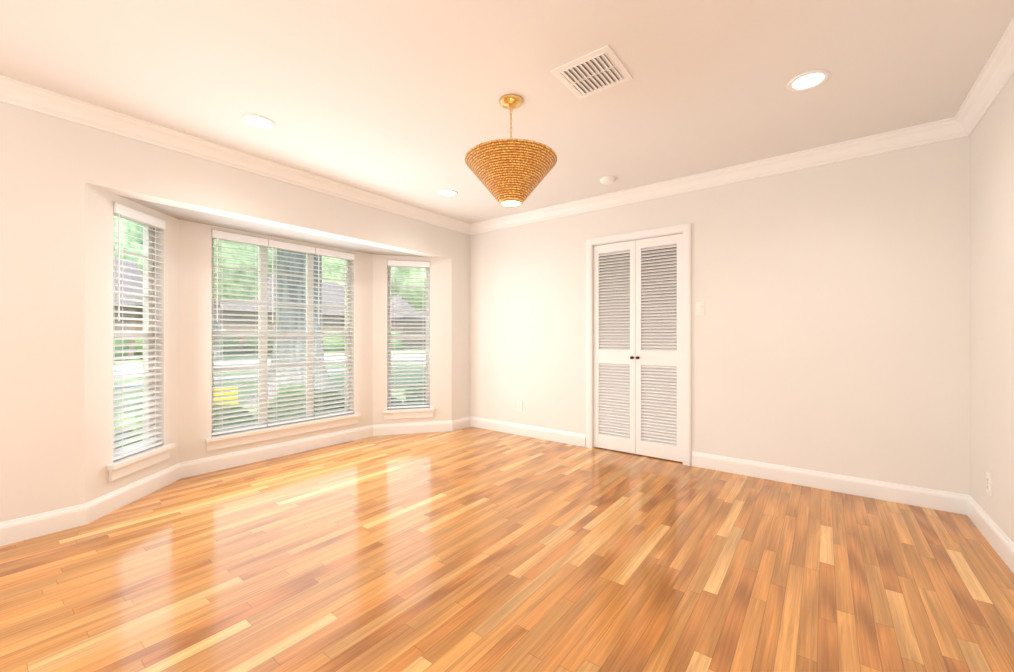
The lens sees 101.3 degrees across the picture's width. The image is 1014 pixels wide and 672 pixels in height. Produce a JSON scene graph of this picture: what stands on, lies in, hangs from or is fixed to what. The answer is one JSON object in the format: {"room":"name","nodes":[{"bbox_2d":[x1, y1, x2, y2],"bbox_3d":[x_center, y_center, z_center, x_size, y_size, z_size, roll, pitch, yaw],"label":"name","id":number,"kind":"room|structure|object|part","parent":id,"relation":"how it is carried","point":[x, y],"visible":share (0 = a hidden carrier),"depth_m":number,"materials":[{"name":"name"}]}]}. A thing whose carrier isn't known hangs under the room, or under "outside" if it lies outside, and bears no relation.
{"room":"empty living room","nodes":[
{"label":"empty living room","id":0,"kind":"room"},
{"bbox_2d":[0,102,469,522],"bbox_3d":[-2.619,-0.120,2.801,0.684,2.440,6.550,0,0,37],"label":"wall","id":1,"kind":"structure","parent":0,"point":[50,166],"depth_m":2.60,"materials":[{"name":"paint"}]},
{"bbox_2d":[113,215,145,449],"bbox_3d":[-2.601,-0.010,2.832,0.004,1.620,0.370,0,0,-4],"label":"window","id":2,"kind":"structure","parent":1,"relation":"in","point":[130,315],"depth_m":2.88,"materials":[{"name":"clear glass"}]},
{"bbox_2d":[113,202,165,460],"bbox_3d":[-2.527,-0.028,2.838,0.070,1.635,0.424,0,0,-4],"label":"window blind","id":3,"kind":"object","parent":2,"relation":"attached to","point":[131,214],"visible":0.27,"depth_m":2.82,"materials":[{"name":"white plastic"}]},
{"bbox_2d":[106,225,174,480],"bbox_3d":[-2.540,0.028,2.837,0.163,1.755,0.530,0,0,-4],"label":"window frame","id":4,"kind":"structure","parent":1,"relation":"attached to","point":[126,465],"depth_m":3.00,"materials":[{"name":"paint"}]},
{"bbox_2d":[0,75,471,234],"bbox_3d":[-2.300,-1.286,2.589,0.080,0.108,6.200,0,0,37],"label":"crown molding","id":5,"kind":"structure","parent":1,"relation":"attached to","point":[14,92],"depth_m":2.80,"materials":[{"name":"paint"}]},
{"bbox_2d":[214,243,345,428],"bbox_3d":[-2.088,-0.010,3.950,0.004,1.660,1.230,0,0,37],"label":"window","id":6,"kind":"structure","parent":1,"relation":"in","point":[279,323],"depth_m":3.90,"materials":[{"name":"clear glass"}]},
{"bbox_2d":[212,230,354,434],"bbox_3d":[-2.028,-0.028,3.905,0.070,1.675,1.284,0,0,37],"label":"window blind","id":7,"kind":"object","parent":6,"relation":"attached to","point":[244,239],"depth_m":3.80,"materials":[{"name":"white plastic"}]},
{"bbox_2d":[204,239,360,450],"bbox_3d":[-2.039,0.028,3.913,0.163,1.795,1.390,0,0,37],"label":"window frame","id":8,"kind":"structure","parent":1,"relation":"attached to","point":[224,440],"depth_m":3.79,"materials":[{"name":"paint"}]},
{"bbox_2d":[391,267,425,405],"bbox_3d":[-1.134,0.000,4.784,0.410,1.640,0.004,0,0,-16],"label":"window","id":9,"kind":"structure","parent":1,"relation":"in","point":[408,326],"depth_m":4.78,"materials":[{"name":"clear glass"}]},
{"bbox_2d":[388,260,429,408],"bbox_3d":[-1.113,-0.018,4.712,0.464,1.655,0.070,0,0,-16],"label":"window blind","id":10,"kind":"object","parent":9,"relation":"attached to","point":[408,264],"depth_m":4.71,"materials":[{"name":"white plastic"}]},
{"bbox_2d":[383,261,434,419],"bbox_3d":[-1.117,0.037,4.724,0.570,1.775,0.163,0,0,-16],"label":"window frame","id":11,"kind":"structure","parent":1,"relation":"attached to","point":[403,413],"depth_m":4.71,"materials":[{"name":"paint"}]},
{"bbox_2d":[0,416,1013,573],"bbox_3d":[-0.890,1.040,1.511,4.670,0.120,6.200,0,0,37],"label":"baseboard","id":12,"kind":"structure","parent":1,"relation":"attached to","point":[1001,543],"depth_m":2.99,"materials":[{"name":"paint"}]},
{"bbox_2d":[118,195,424,256],"bbox_3d":[-1.875,-0.950,3.869,0.500,0.100,3.250,0,0,37],"label":"ceiling","id":13,"kind":"structure","parent":0,"point":[213,219],"depth_m":3.51,"materials":[{"name":"paint"}]},
{"bbox_2d":[0,426,1013,671],"bbox_3d":[-0.685,1.160,1.763,4.950,0.120,7.250,0,0,37],"label":"floor","id":14,"kind":"structure","parent":0,"point":[470,549],"depth_m":1.92,"materials":[{"name":"brown wood"}]},
{"bbox_2d":[0,0,1013,223],"bbox_3d":[-0.486,-1.400,1.612,4.450,0.120,7.250,0,0,37],"label":"ceiling","id":15,"kind":"structure","parent":0,"point":[397,100],"depth_m":2.14,"materials":[{"name":"paint"}]},
{"bbox_2d":[241,114,274,129],"bbox_3d":[-1.552,-1.336,2.596,0.184,0.007,0.184,0,0,37],"label":"recessed light","id":16,"kind":"object","parent":15,"relation":"in","point":[258,121],"visible":1,"depth_m":2.59,"materials":[{"name":"glass"}]},
{"bbox_2d":[438,189,457,196],"bbox_3d":[-0.554,-1.336,3.885,0.184,0.007,0.184,0,0,37],"label":"recessed light","id":17,"kind":"object","parent":15,"relation":"in","point":[447,192],"visible":1,"depth_m":3.87,"materials":[{"name":"glass"}]},
{"bbox_2d":[465,94,556,206],"bbox_3d":[0.023,-1.044,2.368,0.524,0.591,0.524,0,0,37],"label":"pendant light","id":18,"kind":"object","parent":15,"relation":"hanging from","point":[510,172],"visible":1,"depth_m":2.24,"materials":[{"name":"brown wicker"}]},
{"bbox_3d":[0.023,-0.881,2.368,0.524,0.242,0.524,0,0,37],"label":"lamp shade","id":19,"kind":"part","parent":18,"relation":"part of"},
{"bbox_2d":[500,200,521,206],"bbox_3d":[0.023,-0.752,2.368,0.116,0.007,0.116,0,0,37],"label":"diffuser","id":20,"kind":"object","parent":18,"relation":"attached to","point":[505,203],"depth_m":2.35,"materials":[{"name":"beige glass"}]},
{"bbox_2d":[550,45,632,98],"bbox_3d":[0.437,-1.333,2.127,0.310,0.014,0.310,0,0,37],"label":"ceiling vent","id":21,"kind":"object","parent":15,"relation":"in","point":[596,71],"visible":1,"depth_m":2.11,"materials":[{"name":"metal"}]},
{"bbox_2d":[600,176,615,184],"bbox_3d":[0.861,-1.322,3.546,0.132,0.035,0.132,0,0,37],"label":"smoke detector","id":22,"kind":"object","parent":15,"relation":"attached to","point":[607,180],"visible":1,"depth_m":3.51,"materials":[{"name":"paint"}]},
{"bbox_2d":[787,69,829,91],"bbox_3d":[1.578,-1.336,2.179,0.184,0.007,0.184,0,0,37],"label":"recessed light","id":23,"kind":"object","parent":15,"relation":"in","point":[808,80],"visible":1,"depth_m":2.17,"materials":[{"name":"glass"}]},
{"bbox_2d":[600,247,676,326],"bbox_3d":[1.262,0.105,3.938,0.840,1.990,0.010,0,0,37],"label":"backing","id":24,"kind":"object","parent":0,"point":[642,279],"depth_m":3.90,"materials":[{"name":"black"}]},
{"bbox_2d":[470,136,969,494],"bbox_3d":[1.245,-0.120,3.876,4.450,2.440,0.150,0,0,37],"label":"wall","id":25,"kind":"structure","parent":0,"point":[830,330],"depth_m":3.08,"materials":[{"name":"paint"}]},
{"bbox_2d":[517,401,522,411],"bbox_3d":[0.144,0.780,4.617,0.070,0.114,0.009,0,0,37],"label":"outlet","id":26,"kind":"object","parent":25,"relation":"attached to","point":[519,405],"visible":1,"depth_m":4.61,"materials":[{"name":"white plastic"}]},
{"bbox_2d":[593,233,682,461],"bbox_3d":[1.194,0.102,3.850,0.839,1.976,0.043,0,0,37],"label":"closet door","id":27,"kind":"structure","parent":25,"relation":"in","point":[638,406],"depth_m":3.82,"materials":[{"name":"paint"}]},
{"bbox_3d":[1.184,0.065,3.837,0.839,1.630,0.010,0,0,37],"label":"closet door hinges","id":28,"kind":"part","parent":27,"relation":"part of","materials":[{"name":"white wood"}]},
{"bbox_2d":[586,223,690,465],"bbox_3d":[1.218,0.071,3.882,0.974,2.057,0.172,0,0,37],"label":"door frame","id":29,"kind":"structure","parent":25,"relation":"attached to","point":[684,229],"depth_m":3.70,"materials":[{"name":"paint"}]},
{"bbox_2d":[696,302,704,315],"bbox_3d":[1.620,-0.230,3.485,0.070,0.114,0.014,0,0,37],"label":"light switch","id":30,"kind":"object","parent":25,"relation":"attached to","point":[700,308],"visible":1,"depth_m":3.48,"materials":[{"name":"white plastic"}]},
{"bbox_2d":[472,118,951,234],"bbox_3d":[1.171,-1.286,3.787,3.960,0.108,0.080,0,0,37],"label":"crown molding","id":31,"kind":"structure","parent":25,"relation":"attached to","point":[940,130],"depth_m":3.24,"materials":[{"name":"paint"}]},
{"bbox_2d":[970,76,1013,542],"bbox_3d":[1.009,-0.120,0.028,0.150,2.440,6.550,0,0,37],"label":"wall","id":32,"kind":"structure","parent":0,"point":[992,294],"depth_m":2.20,"materials":[{"name":"paint"}]},
{"bbox_2d":[952,17,1013,138],"bbox_3d":[0.933,-1.286,0.117,0.080,0.108,6.200,0,0,37],"label":"crown molding","id":33,"kind":"structure","parent":32,"relation":"attached to","point":[995,76],"depth_m":2.14,"materials":[{"name":"paint"}]},
{"bbox_2d":[986,472,991,495],"bbox_3d":[2.607,0.800,2.249,0.009,0.114,0.070,0,0,37],"label":"wall outlet","id":34,"kind":"object","parent":32,"relation":"attached to","point":[988,483],"visible":0.98,"depth_m":2.24,"materials":[{"name":"white plastic"}]},
{"label":"outside","id":35,"kind":"structure","parent":0,"visible":0},
{"bbox_2d":[113,348,425,416],"bbox_3d":[-42.302,1.480,49.663,119.340,0.200,150.000,0,0,37],"label":"lawn","id":36,"kind":"structure","parent":35,"point":[216,384],"depth_m":13.18,"materials":[{"name":"green plant"}]},
{"bbox_2d":[214,387,237,404],"bbox_3d":[-4.112,1.070,5.957,0.030,0.620,0.450,0,0,37],"label":"sign","id":37,"kind":"object","parent":36,"relation":"on","point":[221,399],"depth_m":6.01,"materials":[{"name":"yellow"}]},
{"bbox_2d":[113,330,404,358],"bbox_3d":[-17.597,0.583,29.710,2.925,2.307,24.765,0,0,37],"label":"hedge","id":38,"kind":"object","parent":36,"relation":"on","point":[223,347],"depth_m":28.54,"materials":[{"name":"green plant"}]},
{"bbox_2d":[113,259,425,355],"bbox_3d":[-16.503,-1.970,42.526,10.200,6.700,47.200,0,0,37],"label":"house","id":39,"kind":"structure","parent":36,"relation":"on","point":[129,283],"depth_m":31.15,"materials":[{"name":"brick"}]},
{"bbox_2d":[113,381,425,448],"bbox_3d":[-2.465,1.046,4.987,2.482,0.959,6.397,0,0,37],"label":"shrubs","id":40,"kind":"object","parent":36,"relation":"on","point":[223,409],"depth_m":4.74,"materials":[{"name":"green plant"}]},
{"bbox_2d":[113,216,425,359],"bbox_3d":[-12.712,-7.105,44.310,59.774,16.971,88.682,0,0,37],"label":"trees","id":41,"kind":"object","parent":36,"relation":"on","point":[131,238],"depth_m":34.26,"materials":[{"name":"green plant"}]},
{"bbox_2d":[113,355,425,388],"bbox_3d":[-7.642,1.365,23.164,10.600,0.030,150.000,0,0,37],"label":"street","id":42,"kind":"structure","parent":36,"relation":"on","point":[215,363],"depth_m":18.53,"materials":[{"name":"grey asphalt"}]},
{"bbox_2d":[245,249,344,406],"bbox_3d":[-4.493,-4.860,9.016,14.606,12.479,15.267,0,0,37],"label":"tree","id":43,"kind":"object","parent":36,"relation":"on","point":[294,300],"depth_m":8.42,"materials":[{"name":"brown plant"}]}
]}

